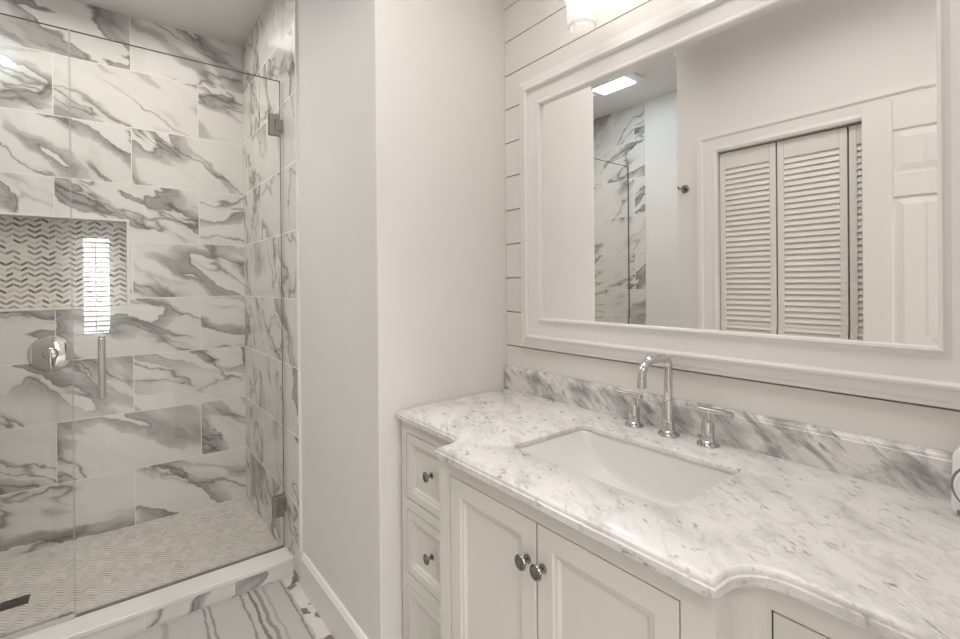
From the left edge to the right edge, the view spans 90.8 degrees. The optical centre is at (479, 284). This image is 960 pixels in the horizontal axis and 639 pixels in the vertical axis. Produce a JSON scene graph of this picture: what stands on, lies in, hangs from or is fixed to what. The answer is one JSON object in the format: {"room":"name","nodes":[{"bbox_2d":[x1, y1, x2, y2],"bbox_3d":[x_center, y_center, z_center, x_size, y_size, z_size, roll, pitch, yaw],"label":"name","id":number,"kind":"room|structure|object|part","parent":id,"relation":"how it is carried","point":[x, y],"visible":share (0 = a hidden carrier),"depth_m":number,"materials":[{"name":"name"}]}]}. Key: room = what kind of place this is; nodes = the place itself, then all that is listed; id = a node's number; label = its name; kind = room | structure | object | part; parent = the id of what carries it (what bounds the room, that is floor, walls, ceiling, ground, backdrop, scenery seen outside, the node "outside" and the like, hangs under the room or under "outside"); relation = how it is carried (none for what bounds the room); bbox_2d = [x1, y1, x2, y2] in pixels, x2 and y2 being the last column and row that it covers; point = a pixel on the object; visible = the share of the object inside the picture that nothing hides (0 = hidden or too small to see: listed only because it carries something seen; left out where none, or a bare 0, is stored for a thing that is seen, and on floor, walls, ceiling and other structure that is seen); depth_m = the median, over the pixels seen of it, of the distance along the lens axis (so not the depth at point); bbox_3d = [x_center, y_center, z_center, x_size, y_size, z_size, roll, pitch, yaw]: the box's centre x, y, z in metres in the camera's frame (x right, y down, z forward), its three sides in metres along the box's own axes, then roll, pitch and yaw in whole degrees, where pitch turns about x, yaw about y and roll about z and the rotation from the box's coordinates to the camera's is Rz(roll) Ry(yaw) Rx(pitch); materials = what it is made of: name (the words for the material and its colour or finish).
{"room":"bathroom","nodes":[
{"label":"bathroom","id":0,"kind":"room"},
{"bbox_2d":[0,0,246,559],"bbox_3d":[-2.181,-0.028,2.394,1.790,2.844,0.104,-1,0,-38],"label":"wall","id":1,"kind":"structure","parent":0,"point":[155,174],"depth_m":2.53,"materials":[{"name":"tile"}]},
{"bbox_2d":[27,336,73,370],"bbox_3d":[-2.124,0.344,2.343,0.176,0.176,0.052,-1,0,-38],"label":"shower valve","id":2,"kind":"object","parent":1,"relation":"attached to","point":[48,353],"visible":0.99,"depth_m":2.34,"materials":[{"name":"silver metal"}]},
{"bbox_3d":[-2.114,0.373,2.332,0.024,0.099,0.018,0,0,41],"label":"lever","id":3,"kind":"part","parent":2,"relation":"part of","materials":[{"name":"silver metal"}]},
{"bbox_3d":[-2.319,-0.106,2.280,1.014,0.477,0.094,-1,0,-38],"label":"trim","id":4,"kind":"part","parent":1,"relation":"part of","materials":[{"name":"tile"}]},
{"bbox_2d":[0,496,279,634],"bbox_3d":[-1.921,1.364,2.083,1.790,0.117,0.904,-1,0,-38],"label":"floor","id":5,"kind":"structure","parent":0,"point":[111,566],"depth_m":2.24,"materials":[{"name":"tile"}]},
{"bbox_2d":[0,594,30,611],"bbox_3d":[-2.140,1.306,1.756,0.684,0.003,0.073,-1,0,-38],"label":"shower drain","id":6,"kind":"object","parent":5,"relation":"on","point":[22,600],"visible":1,"depth_m":1.94,"materials":[{"name":"metal"}]},
{"bbox_2d":[74,0,267,46],"bbox_3d":[0.054,-1.506,-0.089,4.200,0.080,6.782,-1,0,-38],"label":"ceiling","id":7,"kind":"structure","parent":0,"point":[229,21],"depth_m":2.54,"materials":[{"name":"paint"}]},
{"bbox_2d":[121,574,333,638],"bbox_3d":[-0.554,1.372,0.880,2.454,0.080,2.520,-1,0,-38],"label":"floor","id":8,"kind":"structure","parent":0,"point":[311,616],"depth_m":1.94,"materials":[{"name":"tile"}]},
{"bbox_2d":[16,546,293,638],"bbox_3d":[-1.562,1.325,1.706,1.690,0.130,0.139,-1,0,-38],"label":"shower curb","id":9,"kind":"object","parent":8,"relation":"on","point":[137,614],"depth_m":1.91,"materials":[{"name":"stone"}]},
{"bbox_2d":[0,13,74,638],"bbox_3d":[-1.904,0.153,1.505,0.920,2.219,0.022,-1,0,-38],"label":"glass panel","id":10,"kind":"object","parent":9,"relation":"on","point":[54,621],"visible":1,"depth_m":1.76,"materials":[{"name":"clear glass"}]},
{"bbox_2d":[124,579,315,638],"bbox_3d":[-0.883,1.328,1.390,0.918,0.011,1.194,-1,0,-38],"label":"rug","id":11,"kind":"object","parent":8,"relation":"on","point":[269,611],"visible":1,"depth_m":1.86,"materials":[{"name":"white fabric"}]},
{"bbox_2d":[401,420,884,638],"bbox_3d":[0.337,0.875,1.087,0.582,0.896,1.440,-1,0,-38],"label":"vanity cabinet","id":12,"kind":"object","parent":8,"relation":"on","point":[479,561],"visible":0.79,"depth_m":0.95,"materials":[{"name":"paint"}]},
{"bbox_3d":[-0.138,0.577,1.409,0.020,0.205,0.284,-1,0,-38],"label":"drawer","id":13,"kind":"part","parent":12,"relation":"part of","materials":[{"name":"paint"}]},
{"bbox_3d":[-0.136,0.817,1.409,0.020,0.202,0.284,-1,0,-38],"label":"drawer","id":14,"kind":"part","parent":12,"relation":"part of","materials":[{"name":"paint"}]},
{"bbox_3d":[-0.134,1.074,1.409,0.020,0.231,0.284,-1,0,-38],"label":"drawer","id":15,"kind":"part","parent":12,"relation":"part of","materials":[{"name":"paint"}]},
{"bbox_3d":[-0.152,0.565,1.391,0.024,0.031,0.031,-1,0,-38],"label":"knob","id":16,"kind":"part","parent":12,"relation":"part of","materials":[{"name":"silver metal"}]},
{"bbox_3d":[-0.150,0.805,1.391,0.024,0.031,0.031,-1,0,-38],"label":"knob","id":17,"kind":"part","parent":12,"relation":"part of","materials":[{"name":"silver metal"}]},
{"bbox_3d":[0.029,0.838,1.062,0.020,0.731,0.297,-1,0,-38],"label":"door","id":18,"kind":"part","parent":12,"relation":"part of","materials":[{"name":"paint"}]},
{"bbox_3d":[0.087,0.554,0.949,0.024,0.031,0.031,-1,0,-38],"label":"knob","id":19,"kind":"part","parent":12,"relation":"part of","materials":[{"name":"silver metal"}]},
{"bbox_3d":[0.114,0.554,0.915,0.024,0.031,0.031,-1,0,-38],"label":"knob","id":20,"kind":"part","parent":12,"relation":"part of","materials":[{"name":"silver metal"}]},
{"bbox_3d":[0.215,0.837,0.826,0.020,0.731,0.295,-1,0,-38],"label":"door","id":21,"kind":"part","parent":12,"relation":"part of","materials":[{"name":"paint"}]},
{"bbox_2d":[395,388,959,638],"bbox_3d":[0.337,0.414,1.083,0.585,0.025,1.489,-1,0,-38],"label":"countertop","id":22,"kind":"structure","parent":12,"relation":"on","point":[882,560],"depth_m":0.81,"materials":[{"name":"stone"}]},
{"bbox_2d":[517,430,733,506],"bbox_3d":[0.319,0.482,1.102,0.306,0.136,0.458,-1,0,-38],"label":"sink","id":23,"kind":"object","parent":22,"relation":"in","point":[660,478],"visible":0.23,"depth_m":1.23,"materials":[{"name":"ceramic"}]},
{"bbox_2d":[614,353,734,448],"bbox_3d":[0.458,0.291,1.224,0.162,0.219,0.333,-1,0,-38],"label":"faucet","id":24,"kind":"object","parent":22,"relation":"on","point":[707,440],"visible":1,"depth_m":1.24,"materials":[{"name":"silver metal"}]},
{"bbox_3d":[0.425,0.313,1.354,0.016,0.016,0.088,-1,0,-38],"label":"lever","id":25,"kind":"part","parent":24,"relation":"part of","materials":[{"name":"silver metal"}]},
{"bbox_3d":[0.437,0.359,1.340,0.053,0.083,0.053,-1,0,-38],"label":"handle","id":26,"kind":"part","parent":24,"relation":"part of","materials":[{"name":"silver metal"}]},
{"bbox_3d":[0.451,0.246,1.218,0.144,0.129,0.022,-1,0,-38],"label":"spout","id":27,"kind":"part","parent":24,"relation":"part of","materials":[{"name":"silver metal"}]},
{"bbox_3d":[0.500,0.353,1.256,0.055,0.094,0.055,-1,0,-38],"label":"spout","id":28,"kind":"part","parent":24,"relation":"part of","materials":[{"name":"silver metal"}]},
{"bbox_3d":[0.566,0.358,1.176,0.053,0.083,0.053,-1,0,-38],"label":"handle","id":29,"kind":"part","parent":24,"relation":"part of","materials":[{"name":"silver metal"}]},
{"bbox_3d":[0.576,0.312,1.162,0.016,0.016,0.088,-1,0,-38],"label":"lever","id":30,"kind":"part","parent":24,"relation":"part of","materials":[{"name":"silver metal"}]},
{"bbox_2d":[951,445,959,515],"bbox_3d":[0.855,0.337,0.789,0.056,0.118,0.097,-1,0,-38],"label":"dispenser","id":31,"kind":"object","parent":22,"relation":"on","point":[955,480],"visible":1,"depth_m":0.81,"materials":[{"name":"white ceramic"}]},
{"bbox_3d":[0.523,0.572,0.567,0.020,0.205,0.304,-1,0,-38],"label":"drawer","id":32,"kind":"part","parent":12,"relation":"part of","materials":[{"name":"paint"}]},
{"bbox_2d":[242,0,508,638],"bbox_3d":[-0.660,-0.042,2.445,0.664,2.844,1.905,-1,0,-38],"label":"wall","id":33,"kind":"structure","parent":0,"point":[402,176],"depth_m":1.73,"materials":[{"name":"white paint"}]},
{"bbox_2d":[69,30,286,616],"bbox_3d":[-1.239,0.146,2.027,0.766,2.218,0.127,-1,0,-38],"label":"door","id":34,"kind":"structure","parent":33,"relation":"in","point":[275,125],"depth_m":2.02,"materials":[{"name":"clear glass"}]},
{"bbox_3d":[-1.471,0.319,1.844,0.023,0.228,0.127,-1,0,-38],"label":"pull handle","id":35,"kind":"part","parent":34,"relation":"part of","materials":[{"name":"silver metal"}]},
{"bbox_2d":[294,0,302,584],"bbox_3d":[-0.785,-0.065,2.114,0.062,2.794,0.009,-1,0,-38],"label":"trim","id":36,"kind":"structure","parent":33,"relation":"attached to","point":[295,1],"depth_m":2.10,"materials":[{"name":"white paint"}]},
{"bbox_2d":[301,552,367,638],"bbox_3d":[-0.517,1.254,1.806,0.086,0.151,0.762,-1,0,-38],"label":"baseboard","id":37,"kind":"structure","parent":33,"relation":"attached to","point":[341,625],"depth_m":1.83,"materials":[{"name":"white paint"}]},
{"bbox_2d":[504,0,959,452],"bbox_3d":[0.639,-0.077,1.247,0.100,2.794,1.611,-1,0,-38],"label":"wall","id":38,"kind":"structure","parent":0,"point":[540,35],"depth_m":1.45,"materials":[{"name":"paint"}]},
{"bbox_2d":[573,0,589,24],"bbox_3d":[0.477,-0.935,1.232,0.159,0.347,0.660,-1,0,-38],"label":"vanity light","id":39,"kind":"object","parent":38,"relation":"attached to","point":[581,8],"visible":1,"depth_m":1.39,"materials":[{"name":"white glass"}]},
{"bbox_2d":[505,365,952,501],"bbox_3d":[0.562,0.356,1.255,0.017,0.086,1.480,-1,0,-38],"label":"backsplash","id":40,"kind":"structure","parent":38,"relation":"attached to","point":[926,471],"depth_m":1.08,"materials":[{"name":"white stone"}]},
{"bbox_2d":[519,0,959,409],"bbox_3d":[0.532,-0.259,1.274,0.032,0.976,1.240,-1,0,-38],"label":"wall mirror","id":41,"kind":"object","parent":38,"relation":"attached to","point":[759,190],"visible":1,"depth_m":1.12,"materials":[{"name":"mirror"}]}
]}

